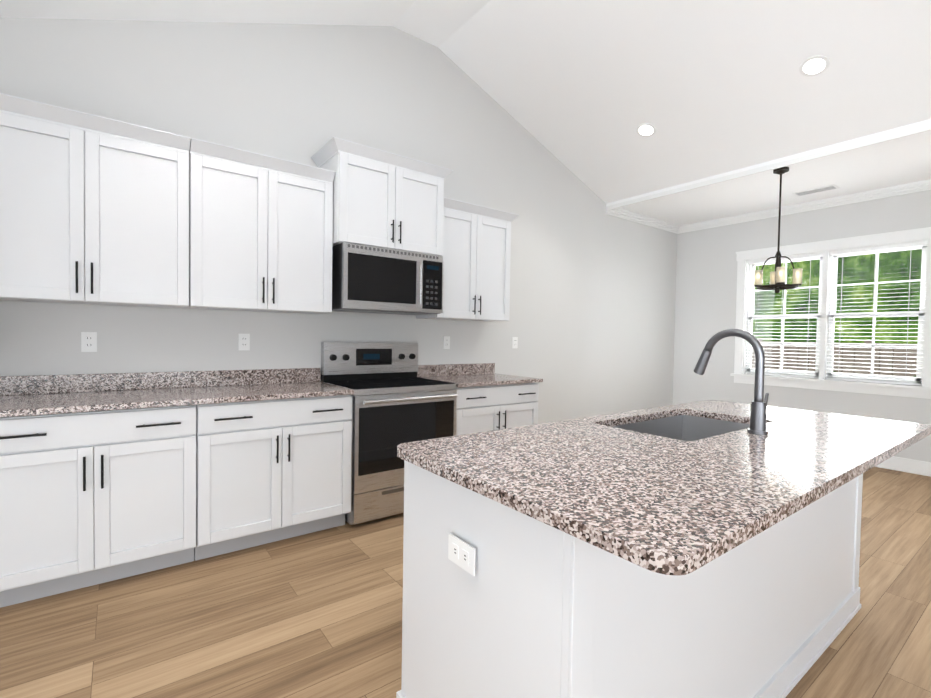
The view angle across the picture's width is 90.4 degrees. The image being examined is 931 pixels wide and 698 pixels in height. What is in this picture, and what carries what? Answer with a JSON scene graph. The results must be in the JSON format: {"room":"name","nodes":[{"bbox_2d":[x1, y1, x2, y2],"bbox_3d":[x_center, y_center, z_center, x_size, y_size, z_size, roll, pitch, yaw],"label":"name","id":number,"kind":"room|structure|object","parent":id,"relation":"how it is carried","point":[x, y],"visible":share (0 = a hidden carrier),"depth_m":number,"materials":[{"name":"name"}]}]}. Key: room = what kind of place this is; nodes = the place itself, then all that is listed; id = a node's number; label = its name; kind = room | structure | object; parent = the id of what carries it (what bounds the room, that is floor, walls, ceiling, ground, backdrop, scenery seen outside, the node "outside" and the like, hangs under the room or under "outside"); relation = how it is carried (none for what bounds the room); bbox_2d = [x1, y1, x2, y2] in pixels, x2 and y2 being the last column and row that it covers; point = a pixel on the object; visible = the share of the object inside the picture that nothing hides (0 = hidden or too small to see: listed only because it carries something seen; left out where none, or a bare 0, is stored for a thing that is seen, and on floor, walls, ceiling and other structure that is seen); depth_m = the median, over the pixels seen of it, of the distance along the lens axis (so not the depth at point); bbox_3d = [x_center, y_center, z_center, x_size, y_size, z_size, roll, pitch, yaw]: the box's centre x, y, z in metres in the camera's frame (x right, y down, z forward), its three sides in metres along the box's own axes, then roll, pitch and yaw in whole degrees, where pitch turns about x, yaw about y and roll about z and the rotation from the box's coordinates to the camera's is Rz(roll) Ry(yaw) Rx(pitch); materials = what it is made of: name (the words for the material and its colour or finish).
{"room":"kitchen","nodes":[
{"label":"kitchen","id":0,"kind":"room"},
{"bbox_2d":[0,368,319,395],"bbox_3d":[-1.882,0.194,2.868,1.984,0.102,0.020,0,2,-37],"label":"backsplash","id":1,"kind":"structure","parent":0,"relation":"attached to","point":[106,382],"depth_m":2.81,"materials":[{"name":"multicoloured stone"}]},
{"bbox_2d":[0,18,676,423],"bbox_3d":[-0.341,-0.733,4.080,8.355,3.770,0.120,0,2,-37],"label":"wall","id":2,"kind":"structure","parent":0,"point":[590,324],"depth_m":3.60,"materials":[{"name":"white paint"}]},
{"bbox_2d":[81,332,96,351],"bbox_3d":[-2.163,-0.041,2.659,0.070,0.114,0.007,0,2,-37],"label":"outlet","id":3,"kind":"object","parent":2,"relation":"attached to","point":[88,341],"visible":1,"depth_m":2.66,"materials":[{"name":"white plastic"}]},
{"bbox_2d":[0,93,203,308],"bbox_3d":[-2.033,-0.722,2.528,0.997,0.944,0.327,0,2,-37],"label":"upper cabinet","id":4,"kind":"object","parent":2,"relation":"attached to","point":[97,210],"depth_m":2.41,"materials":[{"name":"white wood"}]},
{"bbox_2d":[238,334,249,349],"bbox_3d":[-1.508,-0.048,3.151,0.070,0.114,0.007,0,2,-37],"label":"outlet","id":5,"kind":"object","parent":2,"relation":"attached to","point":[244,342],"visible":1,"depth_m":3.15,"materials":[{"name":"white plastic"}]},
{"bbox_2d":[204,141,334,313],"bbox_3d":[-1.370,-0.724,3.026,0.909,0.944,0.327,0,2,-37],"label":"upper cabinet","id":6,"kind":"object","parent":2,"relation":"attached to","point":[268,221],"depth_m":2.91,"materials":[{"name":"white wood"}]},
{"bbox_2d":[311,137,452,255],"bbox_3d":[-0.619,-1.064,3.497,0.958,0.667,0.452,0,2,-37],"label":"upper cabinet","id":7,"kind":"object","parent":2,"relation":"attached to","point":[384,199],"visible":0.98,"depth_m":3.31,"materials":[{"name":"white wood"}]},
{"bbox_2d":[332,242,443,314],"bbox_3d":[-0.613,-0.502,3.514,0.809,0.449,0.466,0,2,-37],"label":"over-the-range microwave","id":8,"kind":"object","parent":7,"relation":"attached to","point":[370,279],"visible":0.96,"depth_m":3.31,"materials":[{"name":"silver metal"}]},
{"bbox_2d":[443,336,449,348],"bbox_3d":[-0.169,-0.057,4.156,0.070,0.114,0.007,0,2,-37],"label":"outlet","id":9,"kind":"object","parent":2,"relation":"attached to","point":[446,342],"visible":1,"depth_m":4.15,"materials":[{"name":"white plastic"}]},
{"bbox_2d":[416,197,518,321],"bbox_3d":[0.029,-0.732,4.050,0.838,0.952,0.367,0,2,-37],"label":"upper cabinet","id":10,"kind":"object","parent":2,"relation":"attached to","point":[476,258],"visible":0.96,"depth_m":3.91,"materials":[{"name":"white wood"}]},
{"bbox_2d":[512,337,517,347],"bbox_3d":[0.499,-0.064,4.657,0.070,0.114,0.007,0,2,-37],"label":"outlet","id":11,"kind":"object","parent":2,"relation":"attached to","point":[514,342],"visible":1,"depth_m":4.65,"materials":[{"name":"white plastic"}]},
{"bbox_2d":[616,212,681,233],"bbox_3d":[2.318,-1.645,5.925,1.470,0.085,0.066,0,2,-37],"label":"crown molding","id":12,"kind":"structure","parent":2,"relation":"attached to","point":[632,216],"depth_m":5.97,"materials":[{"name":"white wood"}]},
{"bbox_2d":[0,467,930,697],"bbox_3d":[1.486,1.296,1.655,8.355,0.100,6.315,0,2,-37],"label":"floor","id":13,"kind":"structure","parent":0,"point":[317,614],"depth_m":2.01,"materials":[{"name":"brown wood"}]},
{"bbox_2d":[0,404,211,607],"bbox_3d":[-1.937,0.730,2.477,0.920,0.876,0.612,0,2,-37],"label":"base cabinet","id":14,"kind":"object","parent":13,"relation":"on","point":[106,477],"depth_m":2.23,"materials":[{"name":"white wood"}]},
{"bbox_2d":[0,380,353,419],"bbox_3d":[-1.698,0.269,2.623,1.984,0.030,0.637,0,2,-37],"label":"countertop","id":15,"kind":"structure","parent":14,"relation":"on","point":[40,403],"depth_m":2.50,"materials":[{"name":"multicoloured stone"}]},
{"bbox_2d":[212,396,351,556],"bbox_3d":[-1.295,0.728,2.959,0.934,0.876,0.612,0,2,-37],"label":"base cabinet","id":16,"kind":"object","parent":13,"relation":"on","point":[281,469],"depth_m":2.73,"materials":[{"name":"white wood"}]},
{"bbox_2d":[321,342,456,524],"bbox_3d":[-0.562,0.561,3.450,0.809,1.210,0.691,0,2,-37],"label":"range","id":17,"kind":"object","parent":13,"relation":"on","point":[396,401],"visible":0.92,"depth_m":3.20,"materials":[{"name":"silver metal"}]},
{"bbox_2d":[417,363,542,434],"bbox_3d":[0.114,0.655,3.991,0.907,1.016,0.648,0,2,-37],"label":"base cabinet","id":18,"kind":"object","parent":13,"relation":"on","point":[488,398],"visible":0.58,"depth_m":3.80,"materials":[{"name":"white wood"}]},
{"bbox_2d":[396,464,864,697],"bbox_3d":[0.838,0.788,1.849,2.085,0.884,0.695,0,2,-37],"label":"kitchen island","id":19,"kind":"object","parent":13,"relation":"on","point":[543,613],"depth_m":1.26,"materials":[{"name":"white wood"}]},
{"bbox_2d":[448,533,475,575],"bbox_3d":[-0.012,0.539,1.217,0.007,0.070,0.114,0,2,-37],"label":"outlet","id":20,"kind":"object","parent":19,"relation":"attached to","point":[461,553],"visible":0.98,"depth_m":1.21,"materials":[{"name":"white plastic"}]},
{"bbox_2d":[397,400,930,583],"bbox_3d":[0.905,0.336,1.754,2.148,0.032,0.949,0,2,-37],"label":"countertop","id":21,"kind":"structure","parent":19,"relation":"on","point":[665,507],"depth_m":1.24,"materials":[{"name":"multicoloured stone"}]},
{"bbox_2d":[612,412,749,439],"bbox_3d":[0.948,0.450,1.997,0.806,0.232,0.477,0,2,-37],"label":"sink","id":22,"kind":"object","parent":21,"relation":"in","point":[678,425],"depth_m":2.28,"materials":[{"name":"grey metal"}]},
{"bbox_2d":[693,329,768,434],"bbox_3d":[1.071,0.118,1.863,0.105,0.400,0.285,0,2,-37],"label":"island faucet","id":23,"kind":"object","parent":21,"relation":"on","point":[758,416],"visible":1,"depth_m":1.76,"materials":[{"name":"silver metal"}]},
{"bbox_2d":[0,0,930,225],"bbox_3d":[1.541,-2.044,1.568,8.115,1.196,6.315,0,2,-37],"label":"ceiling","id":24,"kind":"structure","parent":0,"point":[582,90],"depth_m":3.59,"materials":[{"name":"white paint"}]},
{"bbox_2d":[636,123,655,136],"bbox_3d":[1.635,-1.981,4.188,0.161,0.064,0.170,0,2,-37],"label":"recessed light","id":25,"kind":"object","parent":24,"relation":"in","point":[645,130],"visible":1,"depth_m":4.18,"materials":[{"name":"white plastic"}]},
{"bbox_2d":[606,124,930,215],"bbox_3d":[3.499,-1.551,3.057,0.033,0.085,6.075,0,2,-37],"label":"crown molding","id":26,"kind":"structure","parent":24,"relation":"attached to","point":[613,210],"depth_m":4.04,"materials":[{"name":"white wood"}]},
{"bbox_2d":[753,167,802,292],"bbox_3d":[2.854,-1.070,4.208,0.334,1.126,0.335,0,2,-37],"label":"pendant chandelier","id":27,"kind":"object","parent":24,"relation":"hanging from","point":[777,279],"visible":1,"depth_m":4.19,"materials":[{"name":"brown metal"}]},
{"bbox_2d":[799,55,829,76],"bbox_3d":[2.395,-1.942,3.176,0.161,0.064,0.170,0,2,-37],"label":"recessed light","id":28,"kind":"object","parent":24,"relation":"in","point":[814,65],"visible":1,"depth_m":3.17,"materials":[{"name":"white plastic"}]},
{"bbox_2d":[792,184,839,196],"bbox_3d":[3.608,-1.631,4.766,0.160,0.009,0.360,0,2,-37],"label":"ceiling vent","id":29,"kind":"object","parent":24,"relation":"in","point":[816,190],"visible":1,"depth_m":4.75,"materials":[{"name":"white metal"}]},
{"bbox_2d":[673,190,930,461],"bbox_3d":[4.803,-0.180,4.089,0.120,2.835,6.075,0,2,-37],"label":"wall","id":30,"kind":"structure","parent":0,"point":[706,288],"depth_m":5.73,"materials":[{"name":"white paint"}]},
{"bbox_2d":[678,179,930,233],"bbox_3d":[4.751,-1.555,3.998,0.066,0.085,6.075,0,2,-37],"label":"crown molding","id":31,"kind":"structure","parent":30,"relation":"attached to","point":[891,191],"depth_m":5.11,"materials":[{"name":"white wood"}]},
{"bbox_2d":[730,227,930,398],"bbox_3d":[3.985,-0.370,5.128,0.180,1.643,1.860,0,2,-37],"label":"dining room window","id":32,"kind":"structure","parent":30,"relation":"in","point":[827,253],"depth_m":5.07,"materials":[{"name":"white"}]},
{"bbox_2d":[875,456,930,476],"bbox_3d":[4.725,1.169,4.082,0.018,0.135,6.075,0,2,-37],"label":"baseboard","id":33,"kind":"structure","parent":30,"relation":"attached to","point":[909,465],"depth_m":4.55,"materials":[{"name":"white wood"}]},
{"label":"outside","id":34,"kind":"structure","parent":0,"visible":0},
{"bbox_2d":[751,249,921,377],"bbox_3d":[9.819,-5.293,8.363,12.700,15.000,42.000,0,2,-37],"label":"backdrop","id":35,"kind":"structure","parent":34,"point":[858,264],"depth_m":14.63,"materials":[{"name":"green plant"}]}
]}

